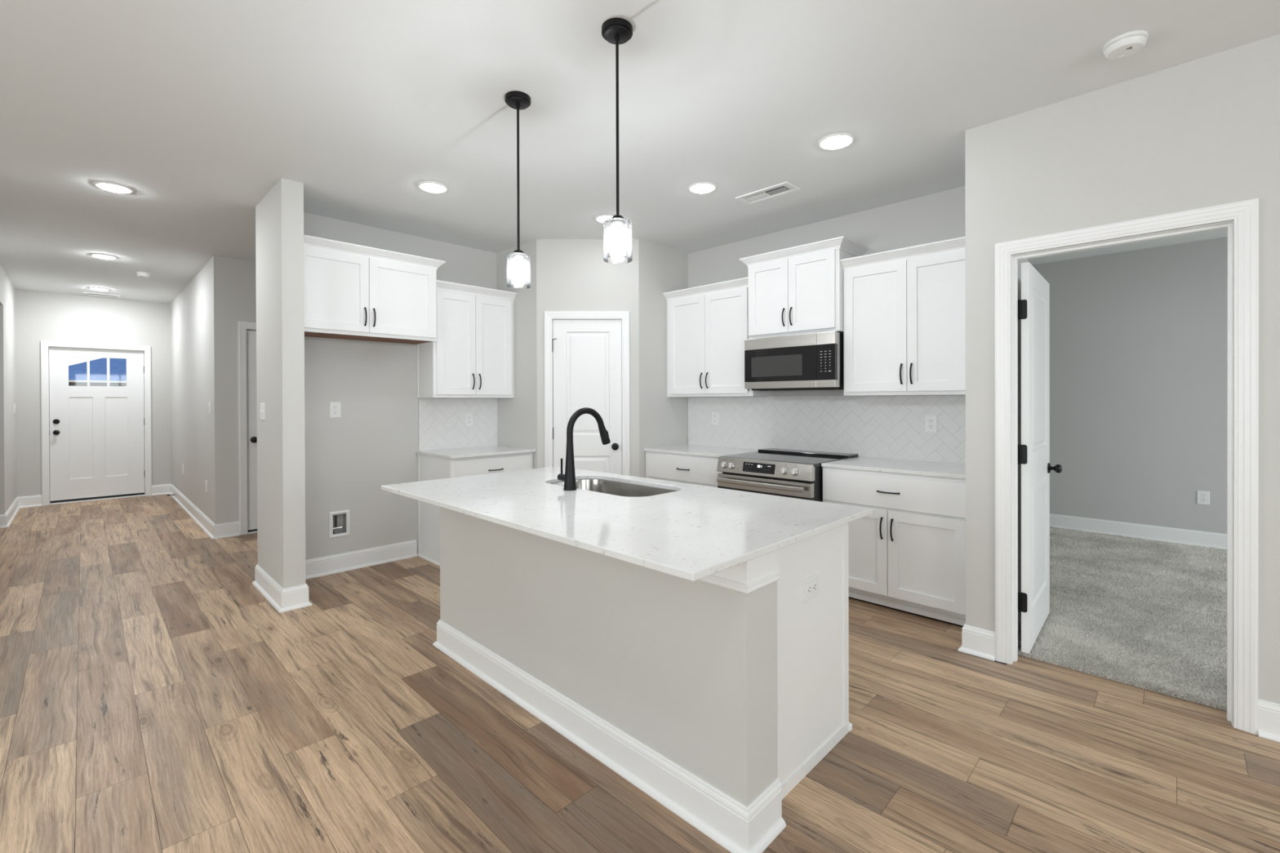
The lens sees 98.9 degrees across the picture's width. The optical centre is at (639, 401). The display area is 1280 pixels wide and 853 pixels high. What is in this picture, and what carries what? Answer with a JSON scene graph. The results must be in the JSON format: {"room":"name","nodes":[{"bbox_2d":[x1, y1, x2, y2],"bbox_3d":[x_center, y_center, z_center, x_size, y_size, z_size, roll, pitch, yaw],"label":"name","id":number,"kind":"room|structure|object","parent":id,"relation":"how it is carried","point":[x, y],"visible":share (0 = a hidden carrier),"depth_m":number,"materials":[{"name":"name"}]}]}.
{"room":"kitchen","nodes":[
{"label":"kitchen","id":0,"kind":"room"},
{"bbox_2d":[0,264,16,515],"bbox_3d":[-6.010,-0.041,4.980,5.555,2.791,0.120,0,0,44],"label":"wall","id":1,"kind":"structure","parent":0,"point":[7,295],"depth_m":6.18,"materials":[{"name":"paint"}]},
{"bbox_2d":[0,494,41,528],"bbox_3d":[-7.357,1.282,6.464,0.220,0.141,1.577,0,0,-41],"label":"baseboard","id":2,"kind":"structure","parent":1,"relation":"attached to","point":[6,519],"depth_m":6.84,"materials":[{"name":"white wood"}]},
{"bbox_2d":[14,288,171,497],"bbox_3d":[-7.473,-0.046,7.555,0.140,2.791,1.746,0,0,44],"label":"wall","id":3,"kind":"structure","parent":0,"point":[40,316],"depth_m":7.37,"materials":[{"name":"paint"}]},
{"bbox_2d":[40,341,151,506],"bbox_3d":[-7.465,0.276,7.549,0.160,2.146,1.068,0,0,44],"label":"door frame","id":4,"kind":"structure","parent":3,"relation":"attached to","point":[44,344],"depth_m":7.30,"materials":[{"name":"white wood"}]},
{"bbox_2d":[48,494,145,505],"bbox_3d":[-7.458,1.341,7.549,0.141,0.016,0.938,0,0,44],"label":"sill","id":5,"kind":"structure","parent":3,"relation":"attached to","point":[77,501],"depth_m":7.48,"materials":[{"name":"black metal"}]},
{"bbox_2d":[48,346,145,502],"bbox_3d":[-7.438,0.303,7.524,0.112,2.062,0.944,0,0,44],"label":"door","id":6,"kind":"structure","parent":3,"relation":"in","point":[96,433],"depth_m":7.51,"materials":[{"name":"paint"}]},
{"bbox_2d":[170,257,213,521],"bbox_3d":[-5.546,-0.050,6.803,3.663,2.791,0.120,0,0,44],"label":"wall","id":7,"kind":"structure","parent":0,"point":[191,310],"depth_m":6.41,"materials":[{"name":"paint"}]},
{"bbox_2d":[151,484,239,539],"bbox_3d":[-5.540,1.276,6.703,3.829,0.141,0.224,0,0,42],"label":"baseboard","id":8,"kind":"structure","parent":7,"relation":"attached to","point":[214,531],"depth_m":5.98,"materials":[{"name":"white wood"}]},
{"bbox_2d":[208,401,210,413],"bbox_3d":[-4.388,0.057,5.571,0.078,0.122,0.017,0,0,44],"label":"light switch","id":9,"kind":"object","parent":7,"relation":"attached to","point":[209,406],"visible":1,"depth_m":5.57,"materials":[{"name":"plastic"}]},
{"bbox_2d":[211,255,256,524],"bbox_3d":[-3.506,-0.054,6.181,0.120,2.791,2.090,0,0,44],"label":"wall","id":10,"kind":"structure","parent":0,"point":[233,281],"depth_m":5.47,"materials":[{"name":"paint"}]},
{"bbox_2d":[238,321,256,535],"bbox_3d":[-3.771,0.264,5.897,0.140,2.160,0.924,0,0,44],"label":"door frame","id":11,"kind":"structure","parent":10,"relation":"attached to","point":[242,326],"depth_m":5.54,"materials":[{"name":"white wood"}]},
{"bbox_2d":[246,330,257,532],"bbox_3d":[-3.754,0.300,5.862,0.103,2.072,0.767,0,0,44],"label":"door","id":12,"kind":"structure","parent":10,"relation":"in","point":[251,335],"depth_m":5.64,"materials":[{"name":"paint"}]},
{"bbox_2d":[259,177,305,588],"bbox_3d":[-2.486,-0.048,3.793,0.624,2.791,0.126,0,0,44],"label":"column","id":13,"kind":"structure","parent":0,"point":[282,290],"depth_m":3.60,"materials":[{"name":"paint"}]},
{"bbox_2d":[259,403,265,420],"bbox_3d":[-2.701,0.069,3.905,0.124,0.122,0.017,0,0,44],"label":"light switch","id":14,"kind":"object","parent":13,"relation":"attached to","point":[262,411],"visible":1,"depth_m":3.88,"materials":[{"name":"plastic"}]},
{"bbox_2d":[255,202,496,567],"bbox_3d":[-2.084,-0.053,4.736,0.124,2.791,2.035,0,0,44],"label":"wall","id":15,"kind":"structure","parent":0,"point":[373,444],"depth_m":4.47,"materials":[{"name":"paint"}]},
{"bbox_2d":[329,402,340,417],"bbox_3d":[-2.404,0.064,4.315,0.008,0.122,0.080,0,0,44],"label":"wall outlet","id":16,"kind":"object","parent":15,"relation":"attached to","point":[335,407],"visible":1,"depth_m":4.31,"materials":[{"name":"plastic"}]},
{"bbox_2d":[328,509,350,538],"bbox_3d":[-2.412,0.968,4.368,0.095,0.206,0.148,0,0,44],"label":"box","id":17,"kind":"object","parent":15,"relation":"attached to","point":[339,521],"visible":1,"depth_m":4.37,"materials":[{"name":"plastic"}]},
{"bbox_2d":[303,234,445,344],"bbox_3d":[-2.134,-0.828,4.286,0.435,0.662,1.073,0,0,44],"label":"upper cabinet","id":18,"kind":"object","parent":15,"relation":"attached to","point":[353,291],"visible":0.86,"depth_m":4.13,"materials":[{"name":"white wood"}]},
{"bbox_2d":[418,397,497,450],"bbox_3d":[-1.665,0.194,5.067,0.007,0.463,0.776,0,0,44],"label":"tile backsplash","id":19,"kind":"structure","parent":15,"relation":"attached to","point":[442,420],"depth_m":5.04,"materials":[{"name":"tile"}]},
{"bbox_2d":[465,413,473,426],"bbox_3d":[-1.599,0.167,5.123,0.008,0.122,0.080,0,0,44],"label":"wall outlet","id":20,"kind":"object","parent":19,"relation":"attached to","point":[468,416],"visible":1,"depth_m":5.12,"materials":[{"name":"plastic"}]},
{"bbox_2d":[416,280,517,397],"bbox_3d":[-1.547,-0.525,4.936,0.362,0.976,0.790,0,0,44],"label":"upper cabinet","id":21,"kind":"object","parent":15,"relation":"attached to","point":[472,355],"visible":0.96,"depth_m":4.79,"materials":[{"name":"white wood"}]},
{"bbox_2d":[496,239,537,468],"bbox_3d":[-1.123,-0.057,5.149,0.670,2.791,0.100,0,0,44],"label":"wall","id":22,"kind":"structure","parent":0,"point":[517,415],"depth_m":5.04,"materials":[{"name":"paint"}]},
{"bbox_2d":[536,239,639,476],"bbox_3d":[-0.464,-0.058,4.938,0.912,2.791,0.100,0,0,-1],"label":"wall","id":23,"kind":"structure","parent":0,"point":[572,274],"depth_m":4.88,"materials":[{"name":"paint"}]},
{"bbox_2d":[551,320,622,474],"bbox_3d":[-0.472,0.294,4.885,0.635,2.062,0.103,0,0,-1],"label":"door","id":24,"kind":"structure","parent":23,"relation":"in","point":[587,362],"depth_m":4.90,"materials":[{"name":"paint"}]},
{"bbox_2d":[544,311,630,475],"bbox_3d":[-0.471,0.265,4.929,0.755,2.145,0.120,0,0,-1],"label":"door frame","id":25,"kind":"structure","parent":23,"relation":"attached to","point":[548,315],"depth_m":4.87,"materials":[{"name":"white wood"}]},
{"bbox_2d":[0,0,1279,303],"bbox_3d":[-1.237,-1.494,2.990,15.555,0.100,12.149,0,0,44],"label":"ceiling","id":26,"kind":"structure","parent":0,"point":[199,108],"depth_m":2.68,"materials":[{"name":"paint"}]},
{"bbox_2d":[88,287,110,290],"bbox_3d":[-6.889,-1.432,6.970,0.196,0.020,0.196,0,0,44],"label":"recessed light","id":27,"kind":"object","parent":26,"relation":"in","point":[92,288],"visible":1,"depth_m":6.93,"materials":[{"name":"white plastic"}]},
{"bbox_2d":[90,288,107,290],"bbox_3d":[-6.889,-1.431,6.970,0.158,0.018,0.158,0,0,44],"label":"diffuser","id":28,"kind":"object","parent":27,"relation":"attached to","point":[96,289],"depth_m":6.94,"materials":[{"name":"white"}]},
{"bbox_2d":[83,292,120,297],"bbox_3d":[-7.243,-1.438,7.367,0.206,0.007,0.356,0,0,44],"label":"ceiling vent","id":29,"kind":"object","parent":26,"relation":"in","point":[84,293],"visible":1,"depth_m":7.35,"materials":[{"name":"white metal"}]},
{"bbox_2d":[89,253,117,259],"bbox_3d":[-5.298,-1.431,5.408,0.196,0.020,0.196,0,0,44],"label":"recessed light","id":30,"kind":"object","parent":26,"relation":"in","point":[98,255],"visible":1,"depth_m":5.37,"materials":[{"name":"white plastic"}]},
{"bbox_2d":[93,254,115,259],"bbox_3d":[-5.298,-1.430,5.408,0.158,0.018,0.158,0,0,44],"label":"diffuser","id":31,"kind":"object","parent":30,"relation":"attached to","point":[102,256],"depth_m":5.38,"materials":[{"name":"white plastic"}]},
{"bbox_2d":[93,181,133,193],"bbox_3d":[-3.528,-1.430,3.671,0.196,0.020,0.196,0,0,44],"label":"recessed light","id":32,"kind":"object","parent":26,"relation":"in","point":[112,187],"visible":1,"depth_m":3.64,"materials":[{"name":"white plastic"}]},
{"bbox_2d":[97,183,129,193],"bbox_3d":[-3.528,-1.429,3.671,0.158,0.018,0.158,0,0,44],"label":"diffuser","id":33,"kind":"object","parent":32,"relation":"attached to","point":[116,188],"depth_m":3.65,"materials":[{"name":"white plastic"}]},
{"bbox_2d":[136,271,151,277],"bbox_3d":[-5.558,-1.420,6.126,0.122,0.046,0.122,0,0,44],"label":"smoke detector","id":34,"kind":"object","parent":26,"relation":"attached to","point":[143,274],"visible":1,"depth_m":6.09,"materials":[{"name":"plastic"}]},
{"bbox_2d":[417,181,448,193],"bbox_3d":[-1.393,-1.437,3.684,0.196,0.020,0.196,0,0,44],"label":"recessed light","id":35,"kind":"object","parent":26,"relation":"in","point":[427,186],"visible":1,"depth_m":3.65,"materials":[{"name":"white plastic"}]},
{"bbox_2d":[420,183,445,192],"bbox_3d":[-1.393,-1.435,3.684,0.158,0.018,0.158,0,0,44],"label":"diffuser","id":36,"kind":"object","parent":35,"relation":"attached to","point":[430,188],"depth_m":3.66,"materials":[{"name":"white plastic"}]},
{"bbox_2d":[505,90,530,288],"bbox_3d":[-0.579,-0.997,2.602,0.120,0.896,0.120,0,0,44],"label":"pendant light","id":37,"kind":"object","parent":26,"relation":"hanging from","point":[518,100],"visible":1,"depth_m":2.59,"materials":[{"name":"black metal"}]},
{"bbox_2d":[514,254,523,264],"bbox_3d":[-0.578,-0.676,2.603,0.042,0.038,0.042,0,0,44],"label":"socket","id":38,"kind":"object","parent":37,"relation":"attached to","point":[518,259],"depth_m":2.59,"materials":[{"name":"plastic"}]},
{"bbox_2d":[595,214,613,222],"bbox_3d":[-0.260,-1.442,4.336,0.196,0.020,0.196,0,0,44],"label":"recessed light","id":39,"kind":"object","parent":26,"relation":"in","point":[602,218],"visible":0.55,"depth_m":4.28,"materials":[{"name":"white plastic"}]},
{"bbox_2d":[597,216,612,222],"bbox_3d":[-0.260,-1.442,4.336,0.158,0.018,0.158,0,0,44],"label":"diffuser","id":40,"kind":"object","parent":39,"relation":"attached to","point":[600,219],"depth_m":4.29,"materials":[{"name":"white plastic"}]},
{"bbox_2d":[601,17,632,262],"bbox_3d":[-0.087,-0.996,2.118,0.120,0.896,0.120,0,0,44],"label":"pendant light","id":41,"kind":"object","parent":26,"relation":"hanging from","point":[616,31],"visible":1,"depth_m":2.11,"materials":[{"name":"white glass"}]},
{"bbox_2d":[612,221,622,233],"bbox_3d":[-0.086,-0.675,2.119,0.042,0.038,0.042,0,0,44],"label":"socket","id":42,"kind":"object","parent":41,"relation":"attached to","point":[617,226],"depth_m":2.10,"materials":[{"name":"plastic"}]},
{"bbox_2d":[688,182,716,194],"bbox_3d":[0.422,-1.442,3.708,0.196,0.020,0.196,0,0,44],"label":"recessed light","id":43,"kind":"object","parent":26,"relation":"in","point":[700,188],"visible":1,"depth_m":3.68,"materials":[{"name":"white plastic"}]},
{"bbox_2d":[690,183,714,193],"bbox_3d":[0.422,-1.441,3.708,0.158,0.018,0.158,0,0,44],"label":"diffuser","id":44,"kind":"object","parent":43,"relation":"attached to","point":[695,188],"depth_m":3.68,"materials":[{"name":"white plastic"}]},
{"bbox_2d":[735,181,799,204],"bbox_3d":[0.886,-1.450,3.814,0.406,0.007,0.184,0,0,44],"label":"ceiling vent","id":45,"kind":"object","parent":26,"relation":"in","point":[782,188],"visible":1,"depth_m":3.80,"materials":[{"name":"white metal"}]},
{"bbox_2d":[817,133,854,150],"bbox_3d":[1.093,-1.442,3.048,0.196,0.020,0.196,0,0,44],"label":"recessed light","id":46,"kind":"object","parent":26,"relation":"in","point":[837,140],"visible":1,"depth_m":3.02,"materials":[{"name":"white plastic"}]},
{"bbox_2d":[821,135,851,149],"bbox_3d":[1.093,-1.441,3.048,0.158,0.018,0.158,0,0,44],"label":"diffuser","id":47,"kind":"object","parent":46,"relation":"attached to","point":[828,142],"depth_m":3.02,"materials":[{"name":"white plastic"}]},
{"bbox_2d":[1102,30,1148,59],"bbox_3d":[1.955,-1.428,2.205,0.138,0.046,0.138,0,0,44],"label":"smoke detector","id":48,"kind":"object","parent":26,"relation":"attached to","point":[1127,44],"visible":1,"depth_m":2.18,"materials":[{"name":"plastic"}]},
{"bbox_2d":[0,493,1279,852],"bbox_3d":[-2.288,1.355,1.964,15.215,0.002,8.815,0,0,44],"label":"floor","id":49,"kind":"structure","parent":0,"point":[153,700],"depth_m":2.19,"materials":[{"name":"brown wood"}]},
{"bbox_2d":[417,452,533,566],"bbox_3d":[-1.439,0.895,4.832,0.661,0.892,0.796,0,0,44],"label":"base cabinet","id":50,"kind":"object","parent":49,"relation":"on","point":[428,467],"visible":0.2,"depth_m":4.62,"materials":[{"name":"white wood"}]},
{"bbox_2d":[416,445,535,458],"bbox_3d":[-1.443,0.437,4.833,0.654,0.022,0.800,0,0,44],"label":"countertop","id":51,"kind":"structure","parent":50,"relation":"on","point":[464,452],"depth_m":4.73,"materials":[{"name":"stone"}]},
{"bbox_2d":[432,506,852,852],"bbox_3d":[-0.106,0.898,2.622,2.056,0.893,0.884,0,0,44],"label":"kitchen island","id":52,"kind":"object","parent":49,"relation":"on","point":[714,695],"visible":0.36,"depth_m":1.96,"materials":[{"name":"paint"}]},
{"bbox_2d":[381,466,871,581],"bbox_3d":[-0.205,0.442,2.517,2.070,0.022,1.139,0,0,44],"label":"island countertop","id":53,"kind":"structure","parent":52,"relation":"on","point":[693,532],"depth_m":2.08,"materials":[{"name":"stone"}]},
{"bbox_2d":[557,407,610,490],"bbox_3d":[-0.282,0.229,2.782,0.116,0.402,0.294,0,0,44],"label":"faucet","id":54,"kind":"object","parent":53,"relation":"on","point":[569,477],"visible":1,"depth_m":2.67,"materials":[{"name":"black metal"}]},
{"bbox_2d":[550,479,677,497],"bbox_3d":[-0.152,0.561,2.837,0.816,0.217,0.446,0,0,44],"label":"sink","id":55,"kind":"object","parent":53,"relation":"in","point":[616,488],"visible":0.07,"depth_m":3.08,"materials":[{"name":"silver metal"}]},
{"bbox_2d":[801,573,818,603],"bbox_3d":[0.625,0.682,2.000,0.008,0.080,0.122,0,0,44],"label":"wall outlet","id":56,"kind":"object","parent":52,"relation":"attached to","point":[810,586],"visible":1,"depth_m":1.99,"materials":[{"name":"plastic"}]},
{"bbox_2d":[806,585,811,595],"bbox_3d":[0.613,0.682,1.984,0.003,0.034,0.029,0,0,44],"label":"receptacle","id":57,"kind":"object","parent":56,"relation":"attached to","point":[808,587],"depth_m":1.98,"materials":[{"name":"plastic"}]},
{"bbox_2d":[812,582,816,591],"bbox_3d":[0.641,0.682,2.013,0.003,0.034,0.029,0,0,44],"label":"receptacle","id":58,"kind":"object","parent":56,"relation":"attached to","point":[814,584],"depth_m":2.01,"materials":[{"name":"plastic"}]},
{"bbox_2d":[645,451,722,487],"bbox_3d":[0.569,0.888,4.839,0.901,0.892,0.662,0,0,44],"label":"base cabinet","id":59,"kind":"object","parent":49,"relation":"on","point":[700,470],"visible":0.25,"depth_m":4.62,"materials":[{"name":"white wood"}]},
{"bbox_2d":[644,444,758,457],"bbox_3d":[0.580,0.430,4.846,0.909,0.022,0.634,0,0,44],"label":"countertop","id":60,"kind":"structure","parent":59,"relation":"on","point":[692,450],"depth_m":4.76,"materials":[{"name":"stone"}]},
{"bbox_2d":[252,539,1279,742],"bbox_3d":[-1.516,1.286,0.598,12.200,0.141,7.918,0,0,44],"label":"baseboard","id":61,"kind":"structure","parent":49,"relation":"on","point":[282,600],"depth_m":4.00,"materials":[{"name":"white wood"}]},
{"bbox_2d":[716,448,857,502],"bbox_3d":[1.113,0.868,4.180,0.775,0.934,0.819,0,0,44],"label":"range","id":62,"kind":"object","parent":49,"relation":"on","point":[786,473],"visible":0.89,"depth_m":3.94,"materials":[{"name":"silver metal"}]},
{"bbox_2d":[721,451,848,466],"bbox_3d":[1.093,0.427,4.159,0.775,0.020,0.568,0,0,44],"label":"cooktop","id":63,"kind":"object","parent":62,"relation":"in","point":[795,459],"depth_m":4.10,"materials":[{"name":"glass"}]},
{"bbox_2d":[822,466,965,626],"bbox_3d":[1.785,0.889,3.644,0.929,0.892,0.662,0,0,44],"label":"base cabinet","id":64,"kind":"object","parent":49,"relation":"on","point":[908,555],"visible":0.74,"depth_m":3.38,"materials":[{"name":"white wood"}]},
{"bbox_2d":[821,456,965,479],"bbox_3d":[1.796,0.431,3.652,0.931,0.022,0.634,0,0,44],"label":"countertop","id":65,"kind":"structure","parent":64,"relation":"on","point":[953,470],"depth_m":3.59,"materials":[{"name":"stone"}]},
{"bbox_2d":[638,239,688,477],"bbox_3d":[0.199,-0.061,5.179,0.100,2.791,0.690,0,0,44],"label":"wall","id":66,"kind":"structure","parent":0,"point":[663,419],"depth_m":5.06,"materials":[{"name":"paint"}]},
{"bbox_2d":[688,186,1027,457],"bbox_3d":[1.462,-0.063,4.506,2.846,2.791,0.120,0,0,44],"label":"wall","id":67,"kind":"structure","parent":0,"point":[938,216],"depth_m":4.18,"materials":[{"name":"paint"}]},
{"bbox_2d":[662,276,773,396],"bbox_3d":[0.683,-0.534,4.923,0.945,0.973,0.372,0,0,44],"label":"upper cabinet","id":68,"kind":"object","parent":67,"relation":"attached to","point":[708,325],"visible":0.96,"depth_m":4.79,"materials":[{"name":"white wood"}]},
{"bbox_2d":[739,235,868,339],"bbox_3d":[1.271,-0.838,4.300,0.870,0.655,0.434,0,0,44],"label":"upper cabinet","id":69,"kind":"object","parent":67,"relation":"attached to","point":[798,290],"visible":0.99,"depth_m":4.12,"materials":[{"name":"white wood"}]},
{"bbox_2d":[744,331,844,391],"bbox_3d":[1.268,-0.297,4.306,0.760,0.414,0.435,0,0,44],"label":"microwave","id":70,"kind":"object","parent":69,"relation":"attached to","point":[812,361],"visible":0.93,"depth_m":4.10,"materials":[{"name":"silver metal"}]},
{"bbox_2d":[688,395,965,463],"bbox_3d":[1.410,0.185,4.467,2.622,0.466,0.007,0,0,44],"label":"tile backsplash","id":71,"kind":"structure","parent":67,"relation":"attached to","point":[890,426],"depth_m":4.30,"materials":[{"name":"tile"}]},
{"bbox_2d":[711,412,719,425],"bbox_3d":[0.707,0.157,5.145,0.080,0.122,0.008,0,0,44],"label":"wall outlet","id":72,"kind":"object","parent":71,"relation":"attached to","point":[715,415],"visible":1,"depth_m":5.14,"materials":[{"name":"plastic"}]},
{"bbox_2d":[924,414,937,432],"bbox_3d":[2.040,0.153,3.837,0.080,0.122,0.008,0,0,44],"label":"wall outlet","id":73,"kind":"object","parent":71,"relation":"attached to","point":[931,421],"visible":1,"depth_m":3.83,"materials":[{"name":"plastic"}]},
{"bbox_2d":[840,236,965,395],"bbox_3d":[1.892,-0.533,3.736,0.911,0.973,0.372,0,0,44],"label":"upper cabinet","id":74,"kind":"object","parent":67,"relation":"attached to","point":[904,308],"visible":0.88,"depth_m":3.64,"materials":[{"name":"white wood"}]},
{"bbox_2d":[1017,258,1027,619],"bbox_3d":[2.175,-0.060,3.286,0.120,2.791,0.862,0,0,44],"label":"door jamb","id":75,"kind":"structure","parent":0,"point":[1020,261],"depth_m":3.37,"materials":[{"name":"paint"}]},
{"bbox_2d":[964,34,1279,726],"bbox_3d":[3.719,-0.057,1.083,5.410,2.791,0.120,0,0,44],"label":"wall","id":76,"kind":"structure","parent":0,"point":[1205,131],"depth_m":2.44,"materials":[{"name":"paint"}]},
{"bbox_2d":[957,623,995,661],"bbox_3d":[1.897,1.267,3.012,0.168,0.141,0.367,0,0,44],"label":"baseboard","id":77,"kind":"structure","parent":76,"relation":"attached to","point":[977,642],"depth_m":2.89,"materials":[{"name":"white wood"}]},
{"bbox_2d":[1017,262,1062,653],"bbox_3d":[2.285,0.291,3.110,0.104,2.045,0.803,0,0,44],"label":"door","id":78,"kind":"structure","parent":76,"relation":"in","point":[1033,307],"depth_m":3.01,"materials":[{"name":"paint"}]},
{"bbox_2d":[995,198,1258,734],"bbox_3d":[2.204,0.261,2.558,0.904,2.154,0.140,0,0,44],"label":"door frame","id":79,"kind":"structure","parent":76,"relation":"attached to","point":[1244,215],"depth_m":2.29,"materials":[{"name":"white wood"}]},
{"bbox_2d":[1017,526,1226,711],"bbox_3d":[4.429,1.318,3.085,5.200,0.025,3.703,0,0,44],"label":"floor","id":80,"kind":"structure","parent":0,"point":[1150,615],"depth_m":3.40,"materials":[{"name":"grey carpet"}]},
{"bbox_2d":[1031,236,1226,533],"bbox_3d":[5.792,-0.076,4.402,5.300,2.791,0.100,0,0,44],"label":"wall","id":81,"kind":"structure","parent":0,"point":[1138,338],"depth_m":5.27,"materials":[{"name":"paint"}]},
{"bbox_2d":[1049,513,1226,549],"bbox_3d":[4.426,1.258,3.082,5.200,0.141,3.711,0,0,44],"label":"baseboard","id":82,"kind":"structure","parent":81,"relation":"attached to","point":[1199,538],"depth_m":5.26,"materials":[{"name":"white wood"}]},
{"bbox_2d":[1196,490,1209,505],"bbox_3d":[5.130,0.873,4.982,0.080,0.122,0.008,0,0,44],"label":"wall outlet","id":83,"kind":"object","parent":81,"relation":"attached to","point":[1202,497],"visible":1,"depth_m":4.98,"materials":[{"name":"plastic"}]},
{"label":"outside","id":84,"kind":"structure","parent":0,"visible":0},
{"bbox_3d":[-46.636,1.727,45.791,109.285,0.200,80.000,0,0,44],"label":"ground","id":85,"kind":"structure","parent":84,"visible":0},
{"bbox_2d":[68,358,126,386],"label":"window","id":86,"kind":"structure","parent":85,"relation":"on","point":[77,373],"depth_m":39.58,"materials":[{"name":"clear glass"}]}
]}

